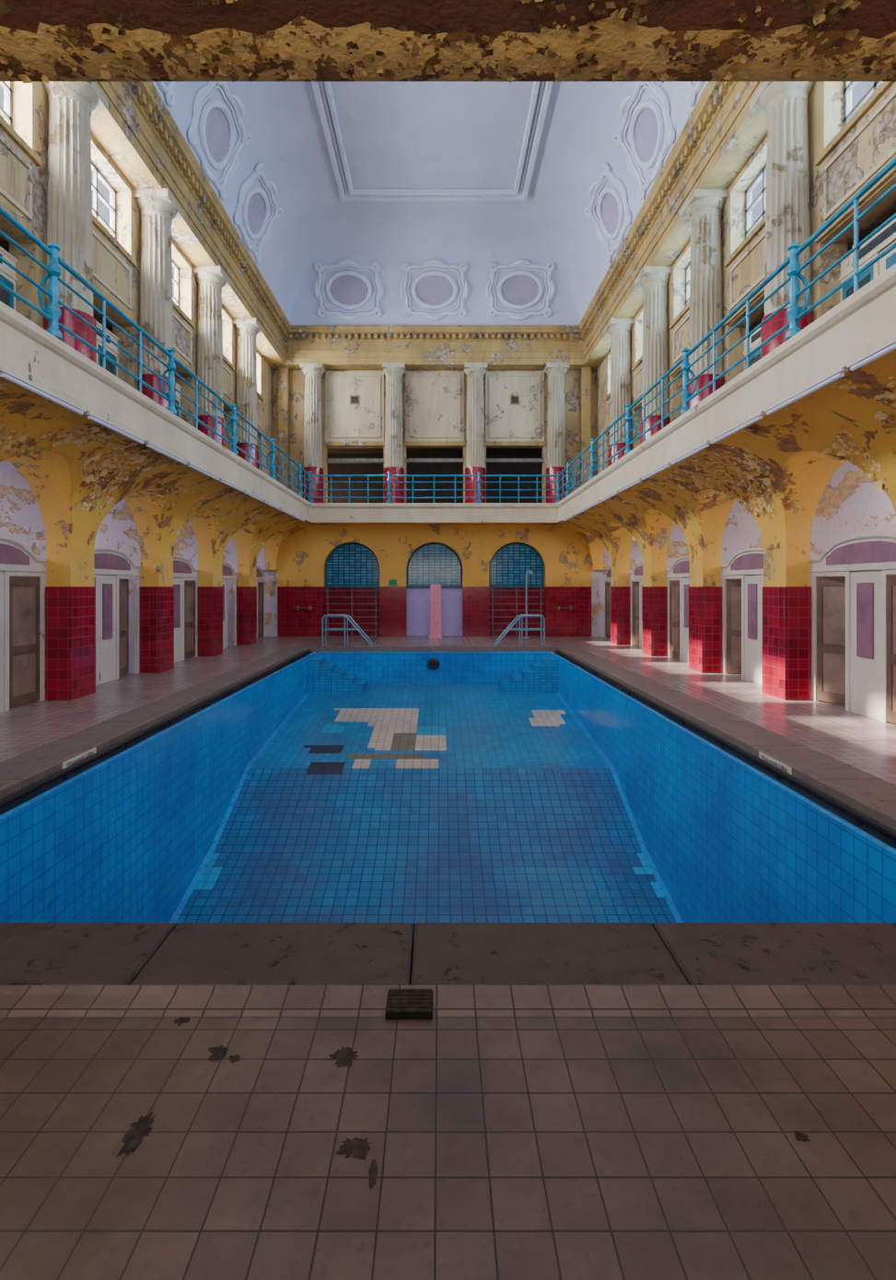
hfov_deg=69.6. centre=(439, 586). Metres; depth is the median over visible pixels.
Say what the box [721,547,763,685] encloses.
door
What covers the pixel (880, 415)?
peeling paint
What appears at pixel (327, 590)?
wall bars
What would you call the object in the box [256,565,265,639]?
door
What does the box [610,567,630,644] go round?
pillar
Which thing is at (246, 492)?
lamp
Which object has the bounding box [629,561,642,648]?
door
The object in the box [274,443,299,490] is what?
balcony railing
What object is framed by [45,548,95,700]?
pillar
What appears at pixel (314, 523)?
ceiling
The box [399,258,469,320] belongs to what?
oval cartouche
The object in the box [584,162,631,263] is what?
oval cartouche
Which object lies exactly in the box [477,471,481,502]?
railing post
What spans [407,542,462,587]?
window
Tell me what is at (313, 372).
fluted column
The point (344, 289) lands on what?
oval cartouche
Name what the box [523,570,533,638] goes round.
shower
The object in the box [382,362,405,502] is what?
fluted column
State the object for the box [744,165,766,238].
window
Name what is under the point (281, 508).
lamp
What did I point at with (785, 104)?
fluted column
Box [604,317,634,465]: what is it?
fluted column
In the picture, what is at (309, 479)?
railing post
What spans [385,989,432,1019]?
floor drain
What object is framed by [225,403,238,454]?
railing post
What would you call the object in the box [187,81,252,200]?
oval cartouche
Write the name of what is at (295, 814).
swimming pool
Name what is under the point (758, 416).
lamp
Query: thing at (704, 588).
pillar
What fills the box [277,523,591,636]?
wall
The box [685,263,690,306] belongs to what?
window
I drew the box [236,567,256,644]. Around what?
pillar
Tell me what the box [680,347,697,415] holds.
railing post
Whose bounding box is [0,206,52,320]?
balcony railing
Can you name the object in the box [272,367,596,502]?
wall
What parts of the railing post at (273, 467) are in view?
post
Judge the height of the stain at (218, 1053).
0.001 m
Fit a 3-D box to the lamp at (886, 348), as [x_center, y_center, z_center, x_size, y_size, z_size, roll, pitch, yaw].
[3.680,-1.954,5.075,0.060,0.073,1.400,0,0,0]
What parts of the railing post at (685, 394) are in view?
post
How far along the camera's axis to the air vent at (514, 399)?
22.42 m
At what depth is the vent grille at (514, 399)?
22.42 m
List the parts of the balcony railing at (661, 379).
thin post, thin post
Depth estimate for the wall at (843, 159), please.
9.41 m
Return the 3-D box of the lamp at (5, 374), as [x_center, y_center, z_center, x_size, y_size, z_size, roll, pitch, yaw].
[-4.000,-1.954,6.550,0.060,0.073,1.400,0,0,0]
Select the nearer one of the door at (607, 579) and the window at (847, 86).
the window at (847, 86)
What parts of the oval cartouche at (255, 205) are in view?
oval moulding, frame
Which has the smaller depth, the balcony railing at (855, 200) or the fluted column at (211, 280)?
the balcony railing at (855, 200)
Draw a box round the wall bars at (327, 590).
[324,588,379,636]
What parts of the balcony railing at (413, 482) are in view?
thin post, thin post, thin post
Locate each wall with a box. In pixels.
[0,81,272,476]
[0,376,314,700]
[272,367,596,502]
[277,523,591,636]
[553,349,895,700]
[596,81,895,475]
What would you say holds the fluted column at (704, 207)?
on the floor
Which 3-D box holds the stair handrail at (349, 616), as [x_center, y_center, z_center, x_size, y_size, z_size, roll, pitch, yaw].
[-2.511,1.207,17.950,1.342,0.878,0.044,0,0,0]
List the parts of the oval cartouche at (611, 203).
frame, oval moulding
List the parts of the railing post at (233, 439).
post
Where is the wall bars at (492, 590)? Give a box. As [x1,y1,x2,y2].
[489,588,544,636]
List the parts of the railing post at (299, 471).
post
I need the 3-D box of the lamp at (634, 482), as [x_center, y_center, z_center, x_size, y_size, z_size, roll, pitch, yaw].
[3.680,-1.954,12.450,0.060,0.073,1.400,0,0,0]
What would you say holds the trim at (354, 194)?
attached to the ceiling at (395, 134)
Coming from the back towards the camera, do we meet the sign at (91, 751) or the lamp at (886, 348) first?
the sign at (91, 751)
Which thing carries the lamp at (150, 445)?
attached to the wall at (36, 490)
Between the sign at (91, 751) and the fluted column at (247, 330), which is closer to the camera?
the sign at (91, 751)
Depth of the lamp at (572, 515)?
18.25 m
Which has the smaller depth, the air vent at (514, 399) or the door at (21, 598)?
the door at (21, 598)
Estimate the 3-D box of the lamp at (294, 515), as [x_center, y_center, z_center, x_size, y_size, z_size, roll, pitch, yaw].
[-4.000,-1.954,18.350,0.060,0.073,1.400,0,0,0]
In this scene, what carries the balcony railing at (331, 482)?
on the balcony at (865, 320)
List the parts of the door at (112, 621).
panel, header panel, door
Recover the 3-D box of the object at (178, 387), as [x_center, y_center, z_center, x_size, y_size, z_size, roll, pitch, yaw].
[-6.117,-3.637,14.100,0.106,2.174,2.300,0,0,0]
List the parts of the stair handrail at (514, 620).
cross rail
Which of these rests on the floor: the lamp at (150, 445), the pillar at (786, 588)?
the pillar at (786, 588)
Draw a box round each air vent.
[349,395,359,405]
[510,395,519,405]
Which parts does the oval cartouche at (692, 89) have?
frame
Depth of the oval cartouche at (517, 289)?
21.44 m
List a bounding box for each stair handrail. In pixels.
[321,615,371,646]
[325,614,372,645]
[494,614,542,645]
[495,615,545,646]
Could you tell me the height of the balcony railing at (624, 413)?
0.888 m
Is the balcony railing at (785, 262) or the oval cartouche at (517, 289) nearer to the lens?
the balcony railing at (785, 262)
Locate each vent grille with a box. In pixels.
[350,395,358,403]
[511,395,518,403]
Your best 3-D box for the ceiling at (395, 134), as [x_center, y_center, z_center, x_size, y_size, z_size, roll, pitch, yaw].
[-0.160,-10.020,11.310,9.960,2.500,20.820,0,0,0]
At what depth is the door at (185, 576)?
14.53 m
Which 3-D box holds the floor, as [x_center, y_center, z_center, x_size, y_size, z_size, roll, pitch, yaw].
[-0.160,1.650,9.850,14.600,0.001,23.700,0,0,0]
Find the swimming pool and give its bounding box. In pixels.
[0,644,895,1017]
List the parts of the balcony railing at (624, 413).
thin post, thin post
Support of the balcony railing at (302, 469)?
on the balcony at (865, 320)
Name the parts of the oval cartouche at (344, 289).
oval moulding, frame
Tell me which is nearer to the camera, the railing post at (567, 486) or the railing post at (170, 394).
the railing post at (170, 394)
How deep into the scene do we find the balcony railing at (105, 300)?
7.78 m
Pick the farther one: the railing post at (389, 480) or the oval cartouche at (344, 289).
the oval cartouche at (344, 289)
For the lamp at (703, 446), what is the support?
attached to the wall at (819, 501)
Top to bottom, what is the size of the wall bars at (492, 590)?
1.600 m
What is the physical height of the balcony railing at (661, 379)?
0.888 m
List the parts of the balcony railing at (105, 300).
thin post, thin post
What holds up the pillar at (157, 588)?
on the floor
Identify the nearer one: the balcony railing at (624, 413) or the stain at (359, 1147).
the stain at (359, 1147)
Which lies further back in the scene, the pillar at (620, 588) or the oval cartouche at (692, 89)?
the pillar at (620, 588)
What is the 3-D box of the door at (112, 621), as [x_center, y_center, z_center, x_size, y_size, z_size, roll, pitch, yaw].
[-5.801,0.493,11.150,0.235,2.314,2.300,0,0,0]
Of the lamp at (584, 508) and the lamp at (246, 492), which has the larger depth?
the lamp at (584, 508)
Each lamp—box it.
[0,367,86,415]
[84,411,145,443]
[143,441,188,465]
[186,461,220,480]
[219,477,244,492]
[244,489,264,501]
[263,499,279,509]
[279,507,293,515]
[292,513,304,521]
[562,513,573,521]
[572,507,586,515]
[585,499,601,509]
[600,489,618,501]
[617,477,641,492]
[640,461,671,480]
[669,441,710,465]
[709,411,766,443]
[763,367,848,415]
[846,337,895,371]
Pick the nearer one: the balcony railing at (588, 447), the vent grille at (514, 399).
the balcony railing at (588, 447)
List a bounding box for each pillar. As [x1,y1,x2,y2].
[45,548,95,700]
[139,558,174,673]
[197,563,222,656]
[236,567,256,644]
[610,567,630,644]
[642,563,667,656]
[688,558,721,673]
[762,548,811,700]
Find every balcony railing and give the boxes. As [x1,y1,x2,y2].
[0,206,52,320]
[58,256,171,402]
[174,357,233,445]
[235,410,273,472]
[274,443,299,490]
[301,466,310,499]
[312,475,386,502]
[391,475,477,502]
[481,475,556,502]
[558,466,566,499]
[567,444,591,490]
[592,410,626,472]
[628,357,683,445]
[686,256,790,402]
[794,156,895,320]
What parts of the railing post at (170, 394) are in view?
post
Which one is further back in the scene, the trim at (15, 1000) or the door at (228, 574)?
the door at (228, 574)
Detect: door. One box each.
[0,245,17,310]
[0,535,46,712]
[93,547,140,685]
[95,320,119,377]
[173,556,197,663]
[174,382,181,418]
[221,561,237,648]
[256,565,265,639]
[603,565,611,638]
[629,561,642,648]
[666,556,689,662]
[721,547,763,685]
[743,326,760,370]
[810,533,895,723]
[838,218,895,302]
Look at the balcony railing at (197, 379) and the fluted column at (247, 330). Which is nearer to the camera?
the balcony railing at (197, 379)
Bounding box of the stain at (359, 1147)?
[335,1137,370,1159]
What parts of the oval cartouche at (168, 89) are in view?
frame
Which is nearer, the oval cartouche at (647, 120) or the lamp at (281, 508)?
the oval cartouche at (647, 120)
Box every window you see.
[0,81,12,127]
[91,162,116,238]
[172,260,179,306]
[325,542,379,587]
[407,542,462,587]
[488,542,544,587]
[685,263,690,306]
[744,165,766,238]
[843,81,882,126]
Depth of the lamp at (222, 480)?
12.35 m
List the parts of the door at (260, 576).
header panel, door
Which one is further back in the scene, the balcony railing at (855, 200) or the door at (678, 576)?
the door at (678, 576)
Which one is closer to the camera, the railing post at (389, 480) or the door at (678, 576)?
the door at (678, 576)
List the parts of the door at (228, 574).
panel, header panel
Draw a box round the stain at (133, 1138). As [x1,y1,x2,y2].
[115,1112,155,1158]
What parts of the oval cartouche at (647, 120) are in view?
frame, oval moulding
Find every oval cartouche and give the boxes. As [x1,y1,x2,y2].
[156,81,175,106]
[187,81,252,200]
[233,162,282,263]
[314,258,383,320]
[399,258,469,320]
[485,258,555,320]
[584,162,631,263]
[612,81,674,199]
[686,81,704,106]
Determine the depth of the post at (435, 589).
20.48 m
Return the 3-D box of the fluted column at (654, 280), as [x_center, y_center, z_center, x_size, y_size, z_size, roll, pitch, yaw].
[5.220,-5.060,15.575,0.760,5.020,0.760,0,0,0]
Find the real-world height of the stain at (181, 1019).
0.001 m
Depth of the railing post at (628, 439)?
12.59 m
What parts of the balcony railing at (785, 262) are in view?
thin post, thin post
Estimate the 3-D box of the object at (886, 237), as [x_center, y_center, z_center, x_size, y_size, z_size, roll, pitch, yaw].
[5.797,-3.637,8.200,0.106,2.174,2.300,0,0,0]
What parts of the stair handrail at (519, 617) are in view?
post, cross rail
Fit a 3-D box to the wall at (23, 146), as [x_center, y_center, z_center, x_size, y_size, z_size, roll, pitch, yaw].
[-6.655,-5.650,11.850,1.810,6.200,21.900,0,0,0]
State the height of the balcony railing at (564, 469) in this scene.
0.888 m
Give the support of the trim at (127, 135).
attached to the wall at (23, 146)
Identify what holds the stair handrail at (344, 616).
on the swimming pool
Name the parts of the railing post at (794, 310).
post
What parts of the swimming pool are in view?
grab rail, grab rail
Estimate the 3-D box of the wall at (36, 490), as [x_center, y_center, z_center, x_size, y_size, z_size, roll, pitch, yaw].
[-5.805,-1.750,9.850,3.510,6.800,23.700,0,0,0]
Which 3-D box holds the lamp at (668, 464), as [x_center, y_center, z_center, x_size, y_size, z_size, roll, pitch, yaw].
[3.680,-1.954,10.975,0.060,0.073,1.400,0,0,0]
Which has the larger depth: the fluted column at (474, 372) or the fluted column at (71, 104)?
the fluted column at (474, 372)
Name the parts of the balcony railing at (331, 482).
thin post, thin post, thin post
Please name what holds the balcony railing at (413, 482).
on the balcony at (865, 320)
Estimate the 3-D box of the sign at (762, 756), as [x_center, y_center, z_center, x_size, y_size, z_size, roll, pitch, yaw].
[3.183,1.680,6.120,0.010,0.080,0.580,0,0,0]
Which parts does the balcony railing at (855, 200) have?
thin post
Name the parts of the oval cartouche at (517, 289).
oval moulding, frame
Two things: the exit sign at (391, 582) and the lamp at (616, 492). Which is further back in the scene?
the exit sign at (391, 582)
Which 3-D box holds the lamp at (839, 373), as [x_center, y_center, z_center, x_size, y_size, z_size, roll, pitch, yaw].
[3.680,-1.954,6.550,0.060,0.073,1.400,0,0,0]
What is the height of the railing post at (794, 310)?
0.990 m
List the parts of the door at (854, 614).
door, header panel, panel, door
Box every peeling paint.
[0,0,895,83]
[0,378,309,551]
[558,375,895,547]
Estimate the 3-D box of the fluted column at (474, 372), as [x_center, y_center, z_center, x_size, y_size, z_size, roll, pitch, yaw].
[1.240,-5.060,22.150,0.760,5.020,0.760,0,0,0]
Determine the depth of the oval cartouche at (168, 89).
12.01 m
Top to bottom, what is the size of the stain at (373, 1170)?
0.001 m
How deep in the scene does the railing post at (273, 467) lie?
15.54 m
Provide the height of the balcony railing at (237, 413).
0.888 m
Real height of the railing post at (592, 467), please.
0.990 m
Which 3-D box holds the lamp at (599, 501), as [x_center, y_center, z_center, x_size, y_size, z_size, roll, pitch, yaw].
[3.680,-1.954,15.400,0.060,0.073,1.400,0,0,0]
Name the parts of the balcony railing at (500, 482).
thin post, thin post, thin post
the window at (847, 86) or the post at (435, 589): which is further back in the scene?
the post at (435, 589)
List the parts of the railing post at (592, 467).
post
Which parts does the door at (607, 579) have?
door, header panel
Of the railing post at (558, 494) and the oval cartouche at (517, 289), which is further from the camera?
the oval cartouche at (517, 289)
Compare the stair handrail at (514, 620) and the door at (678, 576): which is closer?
the door at (678, 576)
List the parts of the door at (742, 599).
door, header panel, panel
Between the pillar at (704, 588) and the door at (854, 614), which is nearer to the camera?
the door at (854, 614)
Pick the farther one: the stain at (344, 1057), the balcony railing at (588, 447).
the balcony railing at (588, 447)
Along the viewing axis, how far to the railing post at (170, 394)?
9.64 m
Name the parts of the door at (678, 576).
door, header panel, panel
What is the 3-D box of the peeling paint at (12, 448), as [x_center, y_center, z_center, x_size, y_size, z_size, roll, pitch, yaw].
[-4.700,-1.500,12.196,1.273,0.989,17.984,0,0,0]
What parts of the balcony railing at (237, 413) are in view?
thin post, thin post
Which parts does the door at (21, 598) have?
header panel, door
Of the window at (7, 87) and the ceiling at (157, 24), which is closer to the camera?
the ceiling at (157, 24)
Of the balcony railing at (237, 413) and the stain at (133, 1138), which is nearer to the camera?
the stain at (133, 1138)
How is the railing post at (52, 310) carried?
on the balcony at (865, 320)
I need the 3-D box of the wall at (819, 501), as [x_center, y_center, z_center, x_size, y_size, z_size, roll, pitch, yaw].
[5.485,-1.750,9.850,3.510,6.800,23.700,0,0,0]
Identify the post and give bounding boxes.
[37,242,62,340]
[160,347,176,415]
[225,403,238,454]
[266,438,276,479]
[293,462,302,496]
[307,471,312,502]
[386,471,391,502]
[429,584,442,639]
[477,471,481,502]
[555,471,560,502]
[565,462,573,496]
[589,438,599,479]
[624,403,637,454]
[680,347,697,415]
[785,242,810,340]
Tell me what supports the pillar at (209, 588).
on the floor
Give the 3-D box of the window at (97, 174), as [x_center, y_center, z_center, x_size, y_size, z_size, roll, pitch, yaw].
[-6.120,-6.825,11.150,0.060,1.250,2.000,0,0,0]
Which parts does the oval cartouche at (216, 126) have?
oval moulding, frame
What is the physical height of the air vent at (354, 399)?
0.340 m
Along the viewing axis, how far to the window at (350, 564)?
21.63 m
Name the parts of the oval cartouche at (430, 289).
oval moulding, frame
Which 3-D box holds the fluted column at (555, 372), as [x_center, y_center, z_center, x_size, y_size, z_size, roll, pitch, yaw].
[4.020,-5.060,22.150,0.760,5.020,0.760,0,0,0]
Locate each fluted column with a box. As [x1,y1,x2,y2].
[42,81,108,363]
[133,188,183,408]
[192,265,231,447]
[232,317,263,468]
[299,362,325,502]
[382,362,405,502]
[464,362,487,502]
[543,362,569,502]
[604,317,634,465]
[634,265,672,443]
[679,188,728,407]
[749,81,814,359]
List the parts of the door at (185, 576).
panel, header panel, door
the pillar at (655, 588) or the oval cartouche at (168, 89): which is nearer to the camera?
the oval cartouche at (168, 89)
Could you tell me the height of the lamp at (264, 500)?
0.073 m
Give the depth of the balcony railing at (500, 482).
20.03 m
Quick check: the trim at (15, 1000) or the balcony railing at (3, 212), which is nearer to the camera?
the trim at (15, 1000)
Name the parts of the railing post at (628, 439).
post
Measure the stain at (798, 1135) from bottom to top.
0.001 m
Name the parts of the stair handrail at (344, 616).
cross rail, post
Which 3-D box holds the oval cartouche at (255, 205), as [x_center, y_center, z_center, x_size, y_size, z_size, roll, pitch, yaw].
[-4.725,-9.791,17.050,0.875,1.696,2.349,0,0,0]
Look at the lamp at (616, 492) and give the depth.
13.83 m
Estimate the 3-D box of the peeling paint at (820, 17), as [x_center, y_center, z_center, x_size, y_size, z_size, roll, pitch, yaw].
[0.032,-2.026,2.302,4.837,0.024,0.580,0,0,0]
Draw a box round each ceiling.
[0,0,895,81]
[152,81,707,325]
[314,523,554,524]
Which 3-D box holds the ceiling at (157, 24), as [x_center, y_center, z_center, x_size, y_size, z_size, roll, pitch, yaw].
[-0.160,-2.315,0.300,14.600,0.570,4.600,0,0,0]
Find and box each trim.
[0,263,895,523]
[0,985,895,1016]
[90,81,767,370]
[310,81,553,200]
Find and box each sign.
[62,746,96,768]
[388,579,396,585]
[758,751,791,775]
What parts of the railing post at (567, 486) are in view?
post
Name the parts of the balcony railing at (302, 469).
thin post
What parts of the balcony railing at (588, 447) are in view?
thin post, thin post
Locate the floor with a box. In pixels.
[0,635,895,1279]
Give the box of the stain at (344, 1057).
[329,1046,358,1068]
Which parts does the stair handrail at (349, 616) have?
cross rail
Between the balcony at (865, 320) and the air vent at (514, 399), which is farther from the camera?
the air vent at (514, 399)
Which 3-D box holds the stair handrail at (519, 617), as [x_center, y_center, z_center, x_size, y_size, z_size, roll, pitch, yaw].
[2.192,1.191,17.450,1.341,0.846,0.044,0,0,0]
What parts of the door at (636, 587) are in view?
door, header panel, panel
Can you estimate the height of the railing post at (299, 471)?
0.990 m
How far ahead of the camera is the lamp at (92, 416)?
7.89 m
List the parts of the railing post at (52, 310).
post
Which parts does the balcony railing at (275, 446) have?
thin post, thin post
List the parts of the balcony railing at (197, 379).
thin post, thin post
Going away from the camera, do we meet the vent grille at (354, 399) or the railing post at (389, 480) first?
the railing post at (389, 480)
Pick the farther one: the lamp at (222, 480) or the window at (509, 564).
the window at (509, 564)
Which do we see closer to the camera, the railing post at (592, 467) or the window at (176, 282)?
the window at (176, 282)

